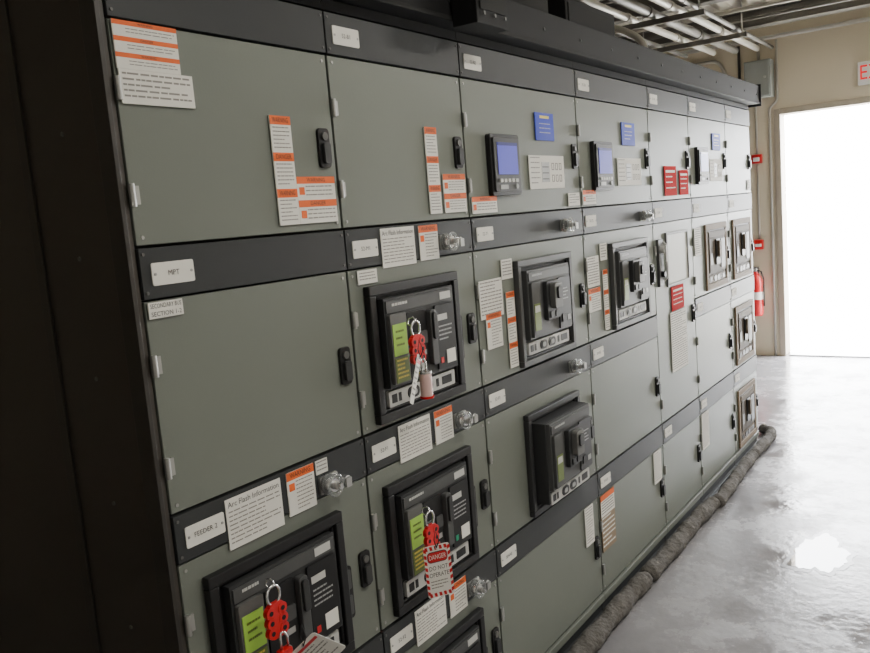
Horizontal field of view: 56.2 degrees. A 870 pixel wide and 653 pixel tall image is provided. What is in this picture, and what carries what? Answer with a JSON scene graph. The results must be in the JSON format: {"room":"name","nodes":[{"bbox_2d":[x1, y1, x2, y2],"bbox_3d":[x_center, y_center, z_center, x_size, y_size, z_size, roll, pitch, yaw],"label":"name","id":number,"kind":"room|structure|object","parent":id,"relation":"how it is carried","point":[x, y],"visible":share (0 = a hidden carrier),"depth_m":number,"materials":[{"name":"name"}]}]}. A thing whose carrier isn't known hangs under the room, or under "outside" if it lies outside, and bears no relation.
{"room":"electrical room","nodes":[
{"label":"electrical room","id":0,"kind":"room"},
{"bbox_2d":[611,0,771,25],"bbox_3d":[0.102,-2.255,3.130,7.890,0.160,12.340,1,9,35],"label":"ceiling","id":1,"kind":"structure","parent":0,"point":[730,4],"depth_m":7.70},
{"bbox_2d":[598,0,650,20],"bbox_3d":[0.600,-2.546,5.776,0.049,0.049,6.880,1,9,35],"label":"conduit","id":2,"kind":"object","parent":1,"relation":"attached to","point":[645,19],"visible":0.02,"depth_m":7.38,"materials":[{"name":"silver metal"}]},
{"bbox_2d":[615,0,705,33],"bbox_3d":[1.562,-2.485,6.178,0.940,0.430,0.040,1,9,35],"label":"hanger","id":3,"kind":"object","parent":1,"relation":"hanging from","point":[700,12],"visible":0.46,"depth_m":6.07,"materials":[{"name":"metal"}]},
{"bbox_2d":[607,0,727,24],"bbox_3d":[2.434,-2.680,6.395,7.360,0.155,0.120,1,9,35],"label":"ceiling beam","id":4,"kind":"structure","parent":1,"relation":"attached to","point":[659,8],"depth_m":6.81,"materials":[{"name":"white metal"}]},
{"bbox_2d":[642,0,747,52],"bbox_3d":[2.241,-2.671,7.150,0.940,0.430,0.040,1,9,35],"label":"hanger","id":5,"kind":"object","parent":1,"relation":"hanging from","point":[741,34],"visible":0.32,"depth_m":7.08,"materials":[{"name":"metal"}]},
{"bbox_2d":[615,0,796,36],"bbox_3d":[2.699,-2.622,6.684,7.105,0.049,0.261,0,9,32],"label":"conduit","id":6,"kind":"object","parent":5,"relation":"attached to","point":[773,2],"visible":0.25,"depth_m":6.72,"materials":[{"name":"silver metal"}]},
{"bbox_2d":[677,0,773,48],"bbox_3d":[1.752,-2.309,5.770,0.044,0.044,5.500,1,9,35],"label":"conduit","id":7,"kind":"object","parent":5,"relation":"on","point":[686,2],"visible":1,"depth_m":6.61,"materials":[{"name":"silver metal"}]},
{"bbox_2d":[618,0,869,47],"bbox_3d":[3.226,-2.897,7.529,7.360,0.155,0.120,1,9,35],"label":"ceiling beam","id":8,"kind":"structure","parent":1,"relation":"attached to","point":[852,4],"depth_m":7.57,"materials":[{"name":"white metal"}]},
{"bbox_3d":[0.883,-2.299,5.206,0.940,0.430,0.040,1,9,35],"label":"hanger","id":9,"kind":"object","parent":1,"relation":"hanging from","visible":0},
{"bbox_2d":[582,0,715,55],"bbox_3d":[1.443,-2.337,6.166,0.069,0.069,4.600,1,9,35],"label":"conduit","id":10,"kind":"object","parent":9,"relation":"on","point":[625,17],"visible":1,"depth_m":6.50,"materials":[{"name":"silver metal"}]},
{"bbox_2d":[617,33,687,57],"bbox_3d":[1.274,-2.346,6.343,0.049,0.049,4.300,1,9,35],"label":"conduit","id":11,"kind":"object","parent":9,"relation":"on","point":[650,43],"visible":0.21,"depth_m":7.38,"materials":[{"name":"silver metal"}]},
{"bbox_2d":[608,0,738,53],"bbox_3d":[1.562,-2.327,6.022,0.086,0.086,4.900,1,9,35],"label":"conduit","id":12,"kind":"object","parent":9,"relation":"on","point":[646,11],"visible":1,"depth_m":6.47,"materials":[{"name":"silver metal"}]},
{"bbox_2d":[649,0,759,50],"bbox_3d":[1.682,-2.318,5.879,0.069,0.069,5.200,1,9,35],"label":"conduit","id":13,"kind":"object","parent":9,"relation":"on","point":[669,5],"visible":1,"depth_m":6.55,"materials":[{"name":"silver metal"}]},
{"bbox_2d":[597,352,869,652],"bbox_3d":[0.489,1.266,3.658,7.400,0.100,12.140,1,9,35],"label":"floor","id":14,"kind":"structure","parent":0,"point":[728,590],"depth_m":4.01,"materials":[{"name":"grey concrete"}]},
{"bbox_2d":[0,0,383,652],"bbox_3d":[-0.945,0.363,2.295,1.528,2.280,0.636,1,9,35],"label":"tall cabinet","id":15,"kind":"object","parent":14,"relation":"on","point":[179,399],"visible":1,"depth_m":1.76,"materials":[{"name":"metal"}]},
{"bbox_2d":[202,510,355,652],"bbox_3d":[-0.334,0.679,1.895,0.054,0.372,0.425,1,9,35],"label":"circuit breaker","id":16,"kind":"object","parent":15,"relation":"attached to","point":[308,564],"visible":0.88,"depth_m":1.88,"materials":[{"name":"plastic"}]},
{"bbox_2d":[263,578,292,652],"bbox_3d":[-0.342,0.646,1.778,0.052,0.194,0.062,-5,8,-2],"label":"lockout hasp","id":17,"kind":"object","parent":16,"relation":"hanging from","point":[275,613],"visible":1,"depth_m":1.77,"materials":[{"name":"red metal"}]},
{"bbox_2d":[292,624,344,652],"bbox_3d":[-0.262,0.717,1.825,0.044,0.145,0.134,1,9,35],"label":"tag","id":18,"kind":"object","parent":17,"relation":"hanging from","point":[314,643],"visible":1,"depth_m":1.81,"materials":[{"name":"paper"}]},
{"bbox_2d":[318,0,501,652],"bbox_3d":[-0.588,0.267,2.790,1.508,2.280,0.608,1,9,35],"label":"tall cabinet","id":19,"kind":"object","parent":14,"relation":"on","point":[393,85],"visible":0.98,"depth_m":2.29,"materials":[{"name":"metal"}]},
{"bbox_2d":[363,271,465,425],"bbox_3d":[-0.033,0.048,2.318,0.054,0.372,0.425,1,9,35],"label":"circuit breaker","id":20,"kind":"object","parent":19,"relation":"attached to","point":[433,300],"visible":0.86,"depth_m":2.27,"materials":[{"name":"plastic"}]},
{"bbox_2d":[407,316,433,398],"bbox_3d":[-0.040,0.083,2.200,0.057,0.222,0.060,-5,8,-2],"label":"lockout hasp","id":21,"kind":"object","parent":20,"relation":"attached to","point":[425,376],"visible":0.88,"depth_m":2.19,"materials":[{"name":"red metal"}]},
{"bbox_2d":[410,340,423,404],"bbox_3d":[-0.051,0.120,2.119,0.019,0.164,0.082,1,9,35],"label":"tag","id":22,"kind":"object","parent":21,"relation":"hanging from","point":[416,372],"visible":1,"depth_m":2.12,"materials":[{"name":"plastic"}]},
{"bbox_2d":[382,445,479,617],"bbox_3d":[0.012,0.587,2.390,0.054,0.372,0.425,1,9,35],"label":"circuit breaker","id":23,"kind":"object","parent":19,"relation":"attached to","point":[445,485],"visible":0.8,"depth_m":2.33,"materials":[{"name":"plastic"}]},
{"bbox_2d":[421,506,439,547],"bbox_3d":[-0.006,0.594,2.259,0.052,0.194,0.062,-5,8,-2],"label":"lockout hasp","id":24,"kind":"object","parent":23,"relation":"attached to","point":[429,530],"visible":0.62,"depth_m":2.25,"materials":[{"name":"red metal"}]},
{"bbox_2d":[423,531,453,598],"bbox_3d":[0.009,0.645,2.213,0.080,0.191,0.013,-7,8,-14],"label":"tag","id":25,"kind":"object","parent":24,"relation":"hanging from","point":[437,558],"visible":1,"depth_m":2.22,"materials":[{"name":"paper"}]},
{"bbox_2d":[423,607,486,652],"bbox_3d":[0.056,1.116,2.461,0.054,0.372,0.425,1,9,35],"label":"circuit breaker","id":26,"kind":"object","parent":19,"relation":"attached to","point":[469,635],"visible":1,"depth_m":2.52,"materials":[{"name":"plastic"}]},
{"bbox_2d":[453,31,604,652],"bbox_3d":[-0.180,0.155,3.373,1.508,2.280,0.833,1,9,35],"label":"tall cabinet","id":27,"kind":"object","parent":14,"relation":"on","point":[521,157],"visible":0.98,"depth_m":2.86,"materials":[{"name":"metal"}]},
{"bbox_2d":[451,0,507,35],"bbox_3d":[0.112,-1.035,2.471,0.219,0.298,0.305,1,9,35],"label":"breaker hoist","id":28,"kind":"object","parent":27,"relation":"attached to","point":[482,17],"visible":1,"depth_m":2.35,"materials":[{"name":"metal"}]},
{"bbox_2d":[511,0,547,12],"bbox_3d":[0.060,-1.147,3.038,0.565,0.340,0.500,1,9,35],"label":"box","id":29,"kind":"object","parent":27,"relation":"on","point":[542,5],"visible":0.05,"depth_m":2.99,"materials":[{"name":"black metal"}]},
{"bbox_2d":[513,251,576,367],"bbox_3d":[0.430,-0.071,2.961,0.076,0.372,0.425,1,9,35],"label":"circuit breaker","id":30,"kind":"object","parent":27,"relation":"attached to","point":[543,285],"visible":1,"depth_m":2.92,"materials":[{"name":"plastic"}]},
{"bbox_2d":[333,0,760,107],"bbox_3d":[0.781,-1.154,3.487,0.105,0.140,4.625,1,9,35],"label":"rail","id":31,"kind":"object","parent":27,"relation":"on","point":[529,28],"visible":0.85,"depth_m":3.12,"materials":[{"name":"grey metal"}]},
{"bbox_2d":[523,390,592,517],"bbox_3d":[0.495,0.465,3.018,0.126,0.372,0.425,1,9,35],"label":"circuit breaker","id":32,"kind":"object","parent":27,"relation":"attached to","point":[558,445],"visible":1,"depth_m":2.92,"materials":[{"name":"plastic"}]},
{"bbox_2d":[568,571,652,652],"bbox_3d":[0.538,1.247,3.091,0.099,0.078,1.483,1,9,35],"label":"boom","id":33,"kind":"object","parent":14,"relation":"on","point":[591,640],"visible":1,"depth_m":3.34,"materials":[{"name":"grey fabric"}]},
{"bbox_2d":[571,61,667,609],"bbox_3d":[0.280,0.029,4.033,1.508,2.280,0.795,1,9,35],"label":"tall cabinet","id":34,"kind":"object","parent":14,"relation":"on","point":[611,114],"visible":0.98,"depth_m":3.57,"materials":[{"name":"metal"}]},
{"bbox_2d":[548,0,614,35],"bbox_3d":[0.431,-1.208,3.570,0.565,0.260,0.500,1,9,35],"label":"box","id":35,"kind":"object","parent":34,"relation":"on","point":[575,11],"visible":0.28,"depth_m":3.33,"materials":[{"name":"black metal"}]},
{"bbox_2d":[608,237,651,329],"bbox_3d":[0.898,-0.200,3.632,0.076,0.372,0.425,1,9,35],"label":"circuit breaker","id":36,"kind":"object","parent":34,"relation":"attached to","point":[629,273],"visible":1,"depth_m":3.58,"materials":[{"name":"plastic"}]},
{"bbox_2d":[645,80,702,540],"bbox_3d":[0.668,-0.079,4.602,1.492,2.280,0.600,1,9,35],"label":"tall cabinet","id":37,"kind":"object","parent":14,"relation":"on","point":[667,111],"visible":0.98,"depth_m":4.16,"materials":[{"name":"metal"}]},
{"bbox_2d":[639,496,720,581],"bbox_3d":[1.252,1.051,4.113,0.100,0.079,1.034,1,9,35],"label":"boom","id":38,"kind":"object","parent":14,"relation":"on","point":[673,546],"visible":1,"depth_m":4.01,"materials":[{"name":"grey fabric"}]},
{"bbox_2d":[684,90,736,501],"bbox_3d":[1.031,-0.181,5.135,1.478,2.280,0.705,1,9,35],"label":"tall cabinet","id":39,"kind":"object","parent":14,"relation":"on","point":[706,115],"visible":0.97,"depth_m":4.68,"materials":[{"name":"metal"}]},
{"bbox_2d":[704,221,727,290],"bbox_3d":[1.649,-0.416,4.745,0.032,0.372,0.425,1,9,35],"label":"circuit breaker","id":40,"kind":"object","parent":39,"relation":"attached to","point":[715,234],"visible":1,"depth_m":4.72,"materials":[{"name":"plastic"}]},
{"bbox_2d":[713,450,758,506],"bbox_3d":[1.818,0.902,4.912,0.087,0.069,0.940,0,9,33],"label":"boom","id":41,"kind":"object","parent":14,"relation":"on","point":[729,487],"visible":0.96,"depth_m":4.84,"materials":[{"name":"grey fabric"}]},
{"bbox_2d":[722,99,758,465],"bbox_3d":[1.391,-0.280,5.659,1.468,2.280,0.581,1,9,35],"label":"tall cabinet","id":42,"kind":"object","parent":14,"relation":"on","point":[738,186],"visible":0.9,"depth_m":5.17,"materials":[{"name":"metal"}]},
{"bbox_2d":[614,25,647,47],"bbox_3d":[1.004,-1.710,5.605,0.972,0.621,0.044,1,9,35],"label":"conduit","id":43,"kind":"object","parent":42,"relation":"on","point":[639,39],"visible":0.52,"depth_m":5.35,"materials":[{"name":"beige metal"}]},
{"bbox_2d":[731,217,751,279],"bbox_3d":[1.971,-0.504,5.207,0.032,0.372,0.425,1,9,35],"label":"circuit breaker","id":44,"kind":"object","parent":42,"relation":"attached to","point":[741,228],"visible":1,"depth_m":5.18,"materials":[{"name":"plastic"}]},
{"bbox_2d":[734,299,754,365],"bbox_3d":[2.016,0.034,5.279,0.032,0.372,0.425,1,9,35],"label":"circuit breaker","id":45,"kind":"object","parent":42,"relation":"attached to","point":[743,313],"visible":1,"depth_m":5.25,"materials":[{"name":"plastic"}]},
{"bbox_2d":[737,378,756,448],"bbox_3d":[2.060,0.564,5.350,0.032,0.372,0.425,1,9,35],"label":"circuit breaker","id":46,"kind":"object","parent":42,"relation":"attached to","point":[746,396],"visible":1,"depth_m":5.32,"materials":[{"name":"plastic"}]},
{"bbox_2d":[750,423,776,455],"bbox_3d":[2.253,0.776,5.577,0.135,0.070,0.667,-1,9,27],"label":"boom","id":47,"kind":"object","parent":14,"relation":"on","point":[770,433],"visible":0.92,"depth_m":5.54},
{"bbox_2d":[780,530,857,576],"bbox_3d":[1.851,1.070,3.887,0.291,0.001,0.555,1,9,35],"label":"puddle","id":48,"kind":"object","parent":14,"relation":"on","point":[823,552],"visible":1,"depth_m":3.84,"materials":[{"name":"liquid"}]},
{"bbox_2d":[630,0,849,42],"bbox_3d":[2.953,-2.692,7.048,7.105,0.035,0.249,0,9,32],"label":"conduit","id":49,"kind":"object","parent":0,"point":[833,1],"visible":0.26,"depth_m":7.00,"materials":[{"name":"silver metal"}]},
{"bbox_2d":[655,7,869,355],"bbox_3d":[3.720,-1.414,8.259,7.400,3.450,0.200,1,9,35],"label":"wall","id":50,"kind":"structure","parent":0,"point":[820,66],"depth_m":8.09,"materials":[{"name":"beige paint"}]},
{"bbox_2d":[694,60,726,74],"bbox_3d":[1.921,-1.240,9.395,2.952,3.102,0.044,1,9,35],"label":"conduit","id":51,"kind":"object","parent":50,"relation":"attached to","point":[718,63],"visible":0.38,"depth_m":8.42,"materials":[{"name":"beige metal"}]},
{"bbox_2d":[737,46,740,79],"bbox_3d":[3.216,-1.272,8.500,0.035,3.190,0.035,1,9,35],"label":"conduit","id":52,"kind":"object","parent":50,"relation":"attached to","point":[738,47],"visible":0.09,"depth_m":8.30,"materials":[{"name":"black metal"}]},
{"bbox_2d":[755,107,757,153],"bbox_3d":[3.276,-2.032,8.313,0.022,0.530,0.022,1,9,35],"label":"conduit","id":53,"kind":"object","parent":50,"relation":"attached to","point":[756,128],"visible":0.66,"depth_m":8.31,"materials":[{"name":"beige metal"}]},
{"bbox_2d":[751,154,762,163],"bbox_3d":[3.288,-1.712,8.335,0.100,0.090,0.068,1,9,35],"label":"fire alarm strobe","id":54,"kind":"object","parent":50,"relation":"attached to","point":[757,158],"visible":0.97,"depth_m":8.32,"materials":[{"name":"red plastic"}]},
{"bbox_2d":[756,42,759,59],"bbox_3d":[3.245,-2.752,8.189,0.032,0.190,0.032,1,9,35],"label":"conduit","id":55,"kind":"object","parent":50,"relation":"attached to","point":[757,43],"visible":0.5,"depth_m":8.18,"materials":[{"name":"beige metal"}]},
{"bbox_2d":[752,267,764,315],"bbox_3d":[3.339,-0.366,8.479,0.151,0.505,0.180,-5,8,-3],"label":"fire extinguisher","id":56,"kind":"object","parent":50,"relation":"attached to","point":[759,284],"visible":0.77,"depth_m":8.42,"materials":[{"name":"metal"}]},
{"bbox_2d":[756,164,760,238],"bbox_3d":[3.337,-1.286,8.412,0.022,0.760,0.022,1,9,35],"label":"conduit","id":57,"kind":"object","parent":50,"relation":"attached to","point":[757,165],"visible":1,"depth_m":8.40,"materials":[{"name":"metal"}]},
{"bbox_2d":[744,58,773,98],"bbox_3d":[3.238,-2.468,8.156,0.250,0.360,0.180,1,9,35],"label":"junction box","id":58,"kind":"object","parent":50,"relation":"attached to","point":[756,72],"visible":0.77,"depth_m":8.07,"materials":[{"name":"metal"}]},
{"bbox_2d":[754,240,763,249],"bbox_3d":[3.357,-0.848,8.456,0.090,0.100,0.063,1,9,35],"label":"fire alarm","id":59,"kind":"object","parent":50,"relation":"attached to","point":[758,244],"visible":1,"depth_m":8.44,"materials":[{"name":"red plastic"}]},
{"bbox_2d":[650,6,869,48],"bbox_3d":[2.946,-2.996,8.351,5.800,0.040,0.040,1,9,35],"label":"conduit","id":60,"kind":"object","parent":50,"relation":"attached to","point":[869,6],"visible":0.02,"depth_m":7.97,"materials":[{"name":"silver metal"}]},
{"bbox_2d":[668,17,869,56],"bbox_3d":[2.952,-2.877,8.361,5.800,0.054,0.054,1,9,35],"label":"conduit","id":61,"kind":"object","parent":50,"relation":"attached to","point":[865,19],"visible":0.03,"depth_m":7.93,"materials":[{"name":"silver metal"}]},
{"bbox_2d":[768,39,778,355],"bbox_3d":[3.475,-1.269,8.315,0.107,3.190,0.030,1,9,35],"label":"conduit","id":62,"kind":"object","parent":50,"relation":"attached to","point":[776,52],"visible":1,"depth_m":8.32,"materials":[{"name":"metal"}]},
{"bbox_2d":[774,96,869,355],"bbox_3d":[4.347,-0.947,7.898,1.910,2.520,0.220,1,9,35],"label":"trim","id":63,"kind":"structure","parent":50,"relation":"attached to","point":[779,114],"depth_m":8.32,"materials":[{"name":"white metal"}]},
{"bbox_2d":[789,351,869,357],"bbox_3d":[4.456,0.290,8.072,1.750,0.012,0.200,1,9,35],"label":"trim","id":64,"kind":"structure","parent":50,"relation":"attached to","point":[793,353],"depth_m":8.33,"materials":[{"name":"metal"}]},
{"bbox_2d":[858,61,869,85],"bbox_3d":[4.139,-2.385,7.618,0.335,0.210,0.060,1,9,35],"label":"exit sign","id":65,"kind":"object","parent":50,"relation":"attached to","point":[863,67],"visible":1,"depth_m":7.66,"materials":[{"name":"white plastic"}]},
{"label":"outside","id":66,"kind":"structure","parent":0,"visible":0},
{"bbox_2d":[787,205,869,352],"bbox_3d":[21.078,-4.295,32.625,80.000,0.100,59.800,1,9,35],"label":"ground","id":67,"kind":"structure","parent":66,"point":[829,248],"depth_m":15.24,"materials":[{"name":"white"}]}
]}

